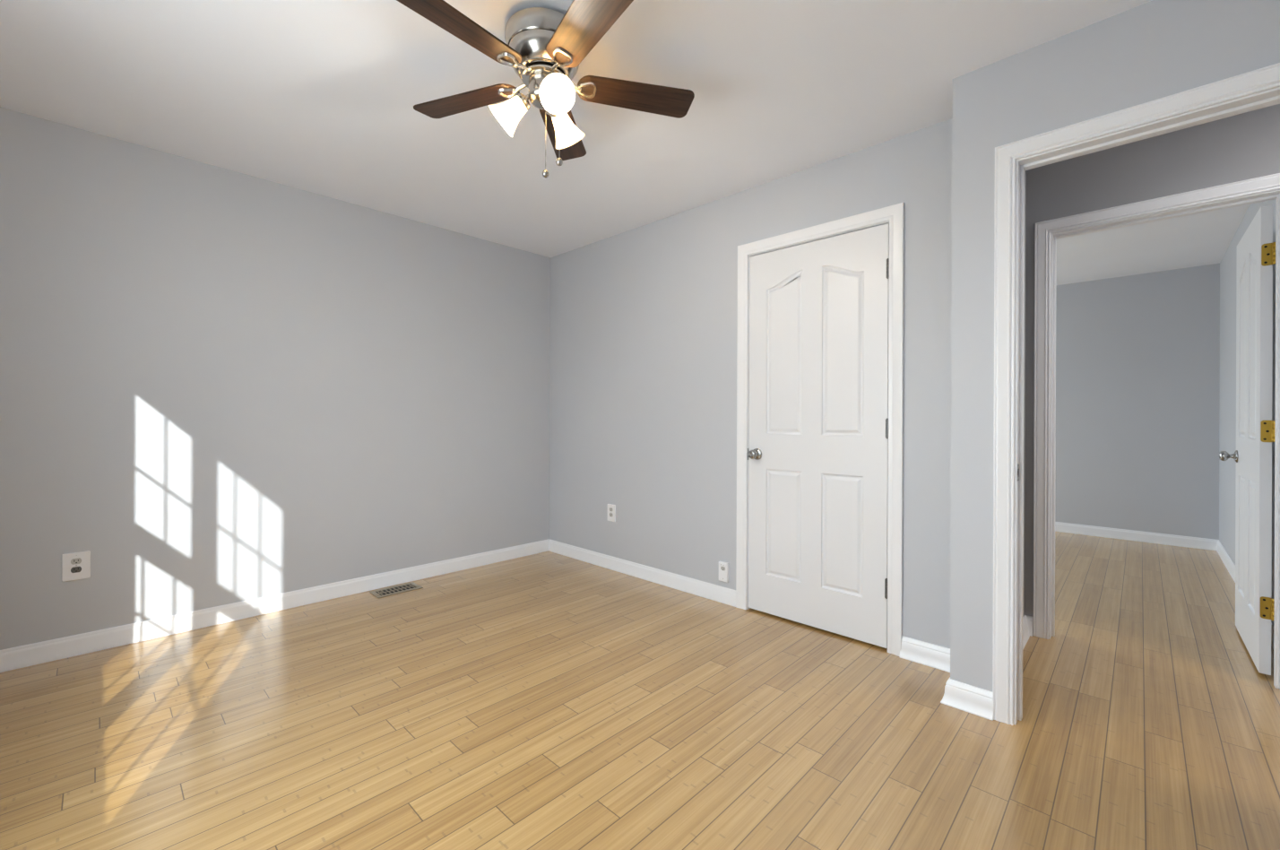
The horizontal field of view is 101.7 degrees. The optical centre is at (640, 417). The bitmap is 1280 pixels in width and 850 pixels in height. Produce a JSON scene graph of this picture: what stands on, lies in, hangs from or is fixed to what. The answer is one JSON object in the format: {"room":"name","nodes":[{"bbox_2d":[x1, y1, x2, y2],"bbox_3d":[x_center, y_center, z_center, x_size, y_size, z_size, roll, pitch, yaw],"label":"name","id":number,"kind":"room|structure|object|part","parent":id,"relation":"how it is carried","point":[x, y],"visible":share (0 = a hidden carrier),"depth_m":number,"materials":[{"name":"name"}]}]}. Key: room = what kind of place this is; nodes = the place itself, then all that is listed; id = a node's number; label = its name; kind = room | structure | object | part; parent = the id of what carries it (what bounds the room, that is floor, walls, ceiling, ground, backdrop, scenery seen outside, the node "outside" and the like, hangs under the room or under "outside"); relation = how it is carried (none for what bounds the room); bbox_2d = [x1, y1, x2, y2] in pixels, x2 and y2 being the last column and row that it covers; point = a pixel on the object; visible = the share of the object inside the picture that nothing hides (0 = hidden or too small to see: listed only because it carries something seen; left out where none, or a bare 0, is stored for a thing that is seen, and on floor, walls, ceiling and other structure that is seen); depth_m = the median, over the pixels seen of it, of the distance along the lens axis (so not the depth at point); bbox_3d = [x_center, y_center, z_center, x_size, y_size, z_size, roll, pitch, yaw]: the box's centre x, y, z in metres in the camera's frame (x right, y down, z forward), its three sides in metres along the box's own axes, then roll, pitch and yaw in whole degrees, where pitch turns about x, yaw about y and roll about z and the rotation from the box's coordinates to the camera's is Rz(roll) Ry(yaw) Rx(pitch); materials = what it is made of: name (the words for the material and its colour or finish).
{"room":"empty bedroom","nodes":[
{"label":"empty bedroom","id":0,"kind":"room"},
{"bbox_2d":[0,106,550,649],"bbox_3d":[-1.647,-0.116,3.509,0.123,2.440,4.140,0,0,44],"label":"wall","id":1,"kind":"structure","parent":0,"point":[219,385],"depth_m":2.83,"materials":[{"name":"grey paint"}]},
{"bbox_2d":[61,550,90,581],"bbox_3d":[-2.610,0.689,2.415,0.008,0.127,0.090,0,0,44],"label":"wall outlet","id":2,"kind":"object","parent":1,"relation":"attached to","point":[75,566],"visible":1,"depth_m":2.41,"materials":[{"name":"white plastic"}]},
{"bbox_2d":[70,566,81,572],"bbox_3d":[-2.608,0.704,2.413,0.004,0.026,0.034,0,0,44],"label":"receptacle","id":3,"kind":"object","parent":2,"relation":"attached to","point":[73,569],"depth_m":2.41,"materials":[{"name":"grey plastic"}]},
{"bbox_2d":[70,557,81,564],"bbox_3d":[-2.608,0.665,2.413,0.004,0.026,0.034,0,0,44],"label":"receptacle","id":4,"kind":"object","parent":2,"relation":"attached to","point":[73,560],"depth_m":2.41,"materials":[{"name":"grey plastic"}]},
{"bbox_2d":[0,538,549,672],"bbox_3d":[-1.865,1.057,3.188,0.014,0.093,3.211,0,0,44],"label":"baseboard","id":5,"kind":"structure","parent":1,"relation":"attached to","point":[21,656],"depth_m":2.82,"materials":[{"name":"white wood"}]},
{"bbox_2d":[0,0,1249,285],"bbox_3d":[1.376,-1.383,2.857,5.380,0.120,7.420,0,0,44],"label":"ceiling","id":6,"kind":"structure","parent":0,"point":[319,97],"depth_m":2.15,"materials":[{"name":"white paint"}]},
{"bbox_2d":[396,0,694,178],"bbox_3d":[-0.343,-1.075,1.772,1.041,0.511,1.017,0,0,44],"label":"ceiling fan","id":7,"kind":"object","parent":6,"relation":"hanging from","point":[545,47],"visible":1,"depth_m":1.71,"materials":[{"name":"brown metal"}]},
{"bbox_3d":[-0.535,-1.161,1.548,0.132,0.006,0.424,14,9,38],"label":"blade","id":8,"kind":"part","parent":7,"relation":"part of","materials":[{"name":"brown wood"}]},
{"bbox_3d":[-0.632,-1.162,1.916,0.424,0.006,0.132,0,11,21],"label":"blade","id":9,"kind":"part","parent":7,"relation":"part of","materials":[{"name":"brown wood"}]},
{"bbox_3d":[-0.443,-1.059,1.807,0.105,0.117,0.117,-40,-2,3],"label":"lamp shade","id":10,"kind":"part","parent":7,"relation":"part of","materials":[{"name":"white glass"}]},
{"bbox_3d":[-0.404,-1.092,1.804,0.052,0.051,0.053,0,0,44],"label":"lamp arm","id":11,"kind":"part","parent":7,"relation":"part of","materials":[{"name":"silver metal"}]},
{"bbox_3d":[-0.300,-1.092,1.734,0.050,0.052,0.057,0,0,44],"label":"lamp arm","id":12,"kind":"part","parent":7,"relation":"part of","materials":[{"name":"metal"}]},
{"bbox_3d":[-0.280,-1.060,1.697,0.057,0.057,0.086,0,38,-26],"label":"bulb","id":13,"kind":"part","parent":7,"relation":"part of","materials":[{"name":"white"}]},
{"bbox_3d":[-0.280,-1.060,1.697,0.117,0.117,0.105,0,38,-26],"label":"lamp shade","id":14,"kind":"part","parent":7,"relation":"part of","materials":[{"name":"white glass"}]},
{"bbox_3d":[-0.313,-1.160,2.123,0.132,0.006,0.424,-11,-1,3],"label":"blade","id":15,"kind":"part","parent":7,"relation":"part of","materials":[{"name":"brown wood"}]},
{"bbox_3d":[-0.277,-1.057,1.897,0.117,0.117,0.105,0,-42,29],"label":"lamp shade","id":16,"kind":"part","parent":7,"relation":"part of","materials":[{"name":"white glass"}]},
{"bbox_3d":[-0.155,-1.160,1.528,0.132,0.006,0.424,13,-7,-32],"label":"blade","id":17,"kind":"part","parent":7,"relation":"part of","materials":[{"name":"brown wood"}]},
{"bbox_3d":[-0.017,-1.159,1.883,0.424,0.006,0.132,0,-11,-15],"label":"blade","id":18,"kind":"part","parent":7,"relation":"part of","materials":[{"name":"brown wood"}]},
{"bbox_2d":[0,531,1279,849],"bbox_3d":[1.365,1.177,2.857,5.380,0.120,7.420,0,0,44],"label":"floor","id":19,"kind":"structure","parent":0,"point":[546,700],"depth_m":1.85,"materials":[{"name":"brown wood"}]},
{"bbox_2d":[369,581,423,597],"bbox_3d":[-1.559,1.099,3.336,0.160,0.010,0.274,0,0,44],"label":"floor vent","id":20,"kind":"object","parent":19,"relation":"in","point":[409,586],"visible":1,"depth_m":3.33,"materials":[{"name":"brown metal"}]},
{"bbox_2d":[549,118,951,648],"bbox_3d":[0.376,-0.107,3.346,3.022,2.440,0.113,0,0,44],"label":"wall","id":21,"kind":"structure","parent":0,"point":[643,360],"depth_m":3.27,"materials":[{"name":"grey paint"}]},
{"bbox_2d":[607,503,615,521],"bbox_3d":[-0.210,0.699,3.821,0.084,0.124,0.008,0,0,44],"label":"wall outlet","id":22,"kind":"object","parent":21,"relation":"attached to","point":[611,508],"visible":1,"depth_m":3.81,"materials":[{"name":"white plastic"}]},
{"bbox_2d":[548,539,735,606],"bbox_3d":[-0.090,1.064,3.700,1.843,0.093,0.014,0,0,44],"label":"baseboard","id":23,"kind":"structure","parent":21,"relation":"attached to","point":[716,592],"depth_m":3.54,"materials":[{"name":"white wood"}]},
{"bbox_2d":[718,561,728,582],"bbox_3d":[0.501,0.926,3.131,0.066,0.116,0.019,0,0,44],"label":"wall jack","id":24,"kind":"object","parent":21,"relation":"attached to","point":[723,566],"visible":1,"depth_m":3.12,"materials":[{"name":"white plastic"}]},
{"bbox_2d":[720,563,725,579],"bbox_3d":[0.498,0.925,3.124,0.036,0.094,0.004,0,0,44],"label":"socket","id":25,"kind":"object","parent":24,"relation":"attached to","point":[722,566],"depth_m":3.12,"materials":[{"name":"white plastic"}]},
{"bbox_2d":[748,223,889,648],"bbox_3d":[0.899,0.086,2.743,0.773,2.030,0.100,0,0,44],"label":"door","id":26,"kind":"structure","parent":21,"relation":"in","point":[818,434],"depth_m":2.72,"materials":[{"name":"white paint"}]},
{"bbox_3d":[0.648,0.209,2.960,0.065,0.065,0.064,0,0,44],"label":"knob","id":27,"kind":"part","parent":26,"relation":"part of","materials":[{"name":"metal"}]},
{"bbox_2d":[735,202,904,656],"bbox_3d":[0.940,0.055,2.791,0.908,2.119,0.130,0,0,44],"label":"door frame","id":28,"kind":"structure","parent":21,"relation":"attached to","point":[894,215],"depth_m":2.47,"materials":[{"name":"wood"}]},
{"bbox_2d":[1022,170,1026,616],"bbox_3d":[1.647,-0.102,2.413,0.103,2.440,0.922,0,0,44],"label":"wall","id":29,"kind":"structure","parent":0,"point":[1025,170],"depth_m":2.69,"materials":[{"name":"grey paint"}]},
{"bbox_2d":[1022,614,1033,649],"bbox_3d":[1.692,1.071,2.365,0.036,0.094,0.922,0,0,44],"label":"baseboard","id":30,"kind":"structure","parent":29,"relation":"attached to","point":[1027,620],"depth_m":2.67,"materials":[{"name":"white wood"}]},
{"bbox_2d":[950,0,1279,691],"bbox_3d":[2.060,-0.100,1.304,2.235,2.440,0.105,0,0,44],"label":"wall","id":31,"kind":"structure","parent":0,"point":[1154,49],"depth_m":1.95,"materials":[{"name":"grey paint"}]},
{"bbox_2d":[899,635,993,720],"bbox_3d":[1.301,1.069,2.180,0.228,0.094,0.517,0,0,5],"label":"baseboard","id":32,"kind":"structure","parent":31,"relation":"attached to","point":[975,700],"depth_m":2.03,"materials":[{"name":"white wood"}]},
{"bbox_2d":[992,62,1279,725],"bbox_3d":[1.680,0.060,1.668,0.899,2.116,0.140,0,0,44],"label":"door frame","id":33,"kind":"structure","parent":31,"relation":"attached to","point":[1258,89],"depth_m":1.90,"materials":[{"name":"wood"}]},
{"bbox_2d":[1055,263,1219,539],"bbox_3d":[3.539,-0.094,5.834,4.139,2.440,0.122,0,0,44],"label":"wall","id":34,"kind":"structure","parent":0,"point":[1137,356],"depth_m":4.76,"materials":[{"name":"grey paint"}]},
{"bbox_2d":[1055,521,1273,648],"bbox_3d":[2.369,1.075,4.693,4.039,0.093,3.138,0,0,44],"label":"baseboard","id":35,"kind":"structure","parent":34,"relation":"attached to","point":[1196,542],"depth_m":4.68,"materials":[{"name":"white wood"}]},
{"bbox_2d":[1024,103,1279,616],"bbox_3d":[1.686,-0.102,3.096,5.257,2.440,0.118,0,0,44],"label":"wall","id":36,"kind":"structure","parent":0,"point":[1243,146],"depth_m":2.43,"materials":[{"name":"grey paint"}]},
{"bbox_2d":[1032,172,1279,689],"bbox_3d":[2.388,0.063,2.422,0.880,2.116,0.153,0,0,44],"label":"door frame","id":37,"kind":"structure","parent":36,"relation":"attached to","point":[1264,188],"depth_m":2.64,"materials":[{"name":"white wood"}]},
{"bbox_2d":[1219,204,1275,674],"bbox_3d":[2.937,0.097,2.504,0.163,2.025,0.762,0,0,44],"label":"door","id":38,"kind":"structure","parent":37,"relation":"attached to","point":[1256,249],"depth_m":2.36,"materials":[{"name":"white paint"}]},
{"bbox_3d":[3.122,0.205,2.768,0.064,0.065,0.065,0,0,44],"label":"knob","id":39,"kind":"part","parent":38,"relation":"part of","materials":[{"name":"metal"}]},
{"bbox_2d":[1219,199,1275,623],"bbox_3d":[3.867,-0.093,3.260,0.100,2.440,3.138,0,0,44],"label":"wall","id":40,"kind":"structure","parent":0,"point":[1227,386],"depth_m":3.88,"materials":[{"name":"grey paint"}]}
]}

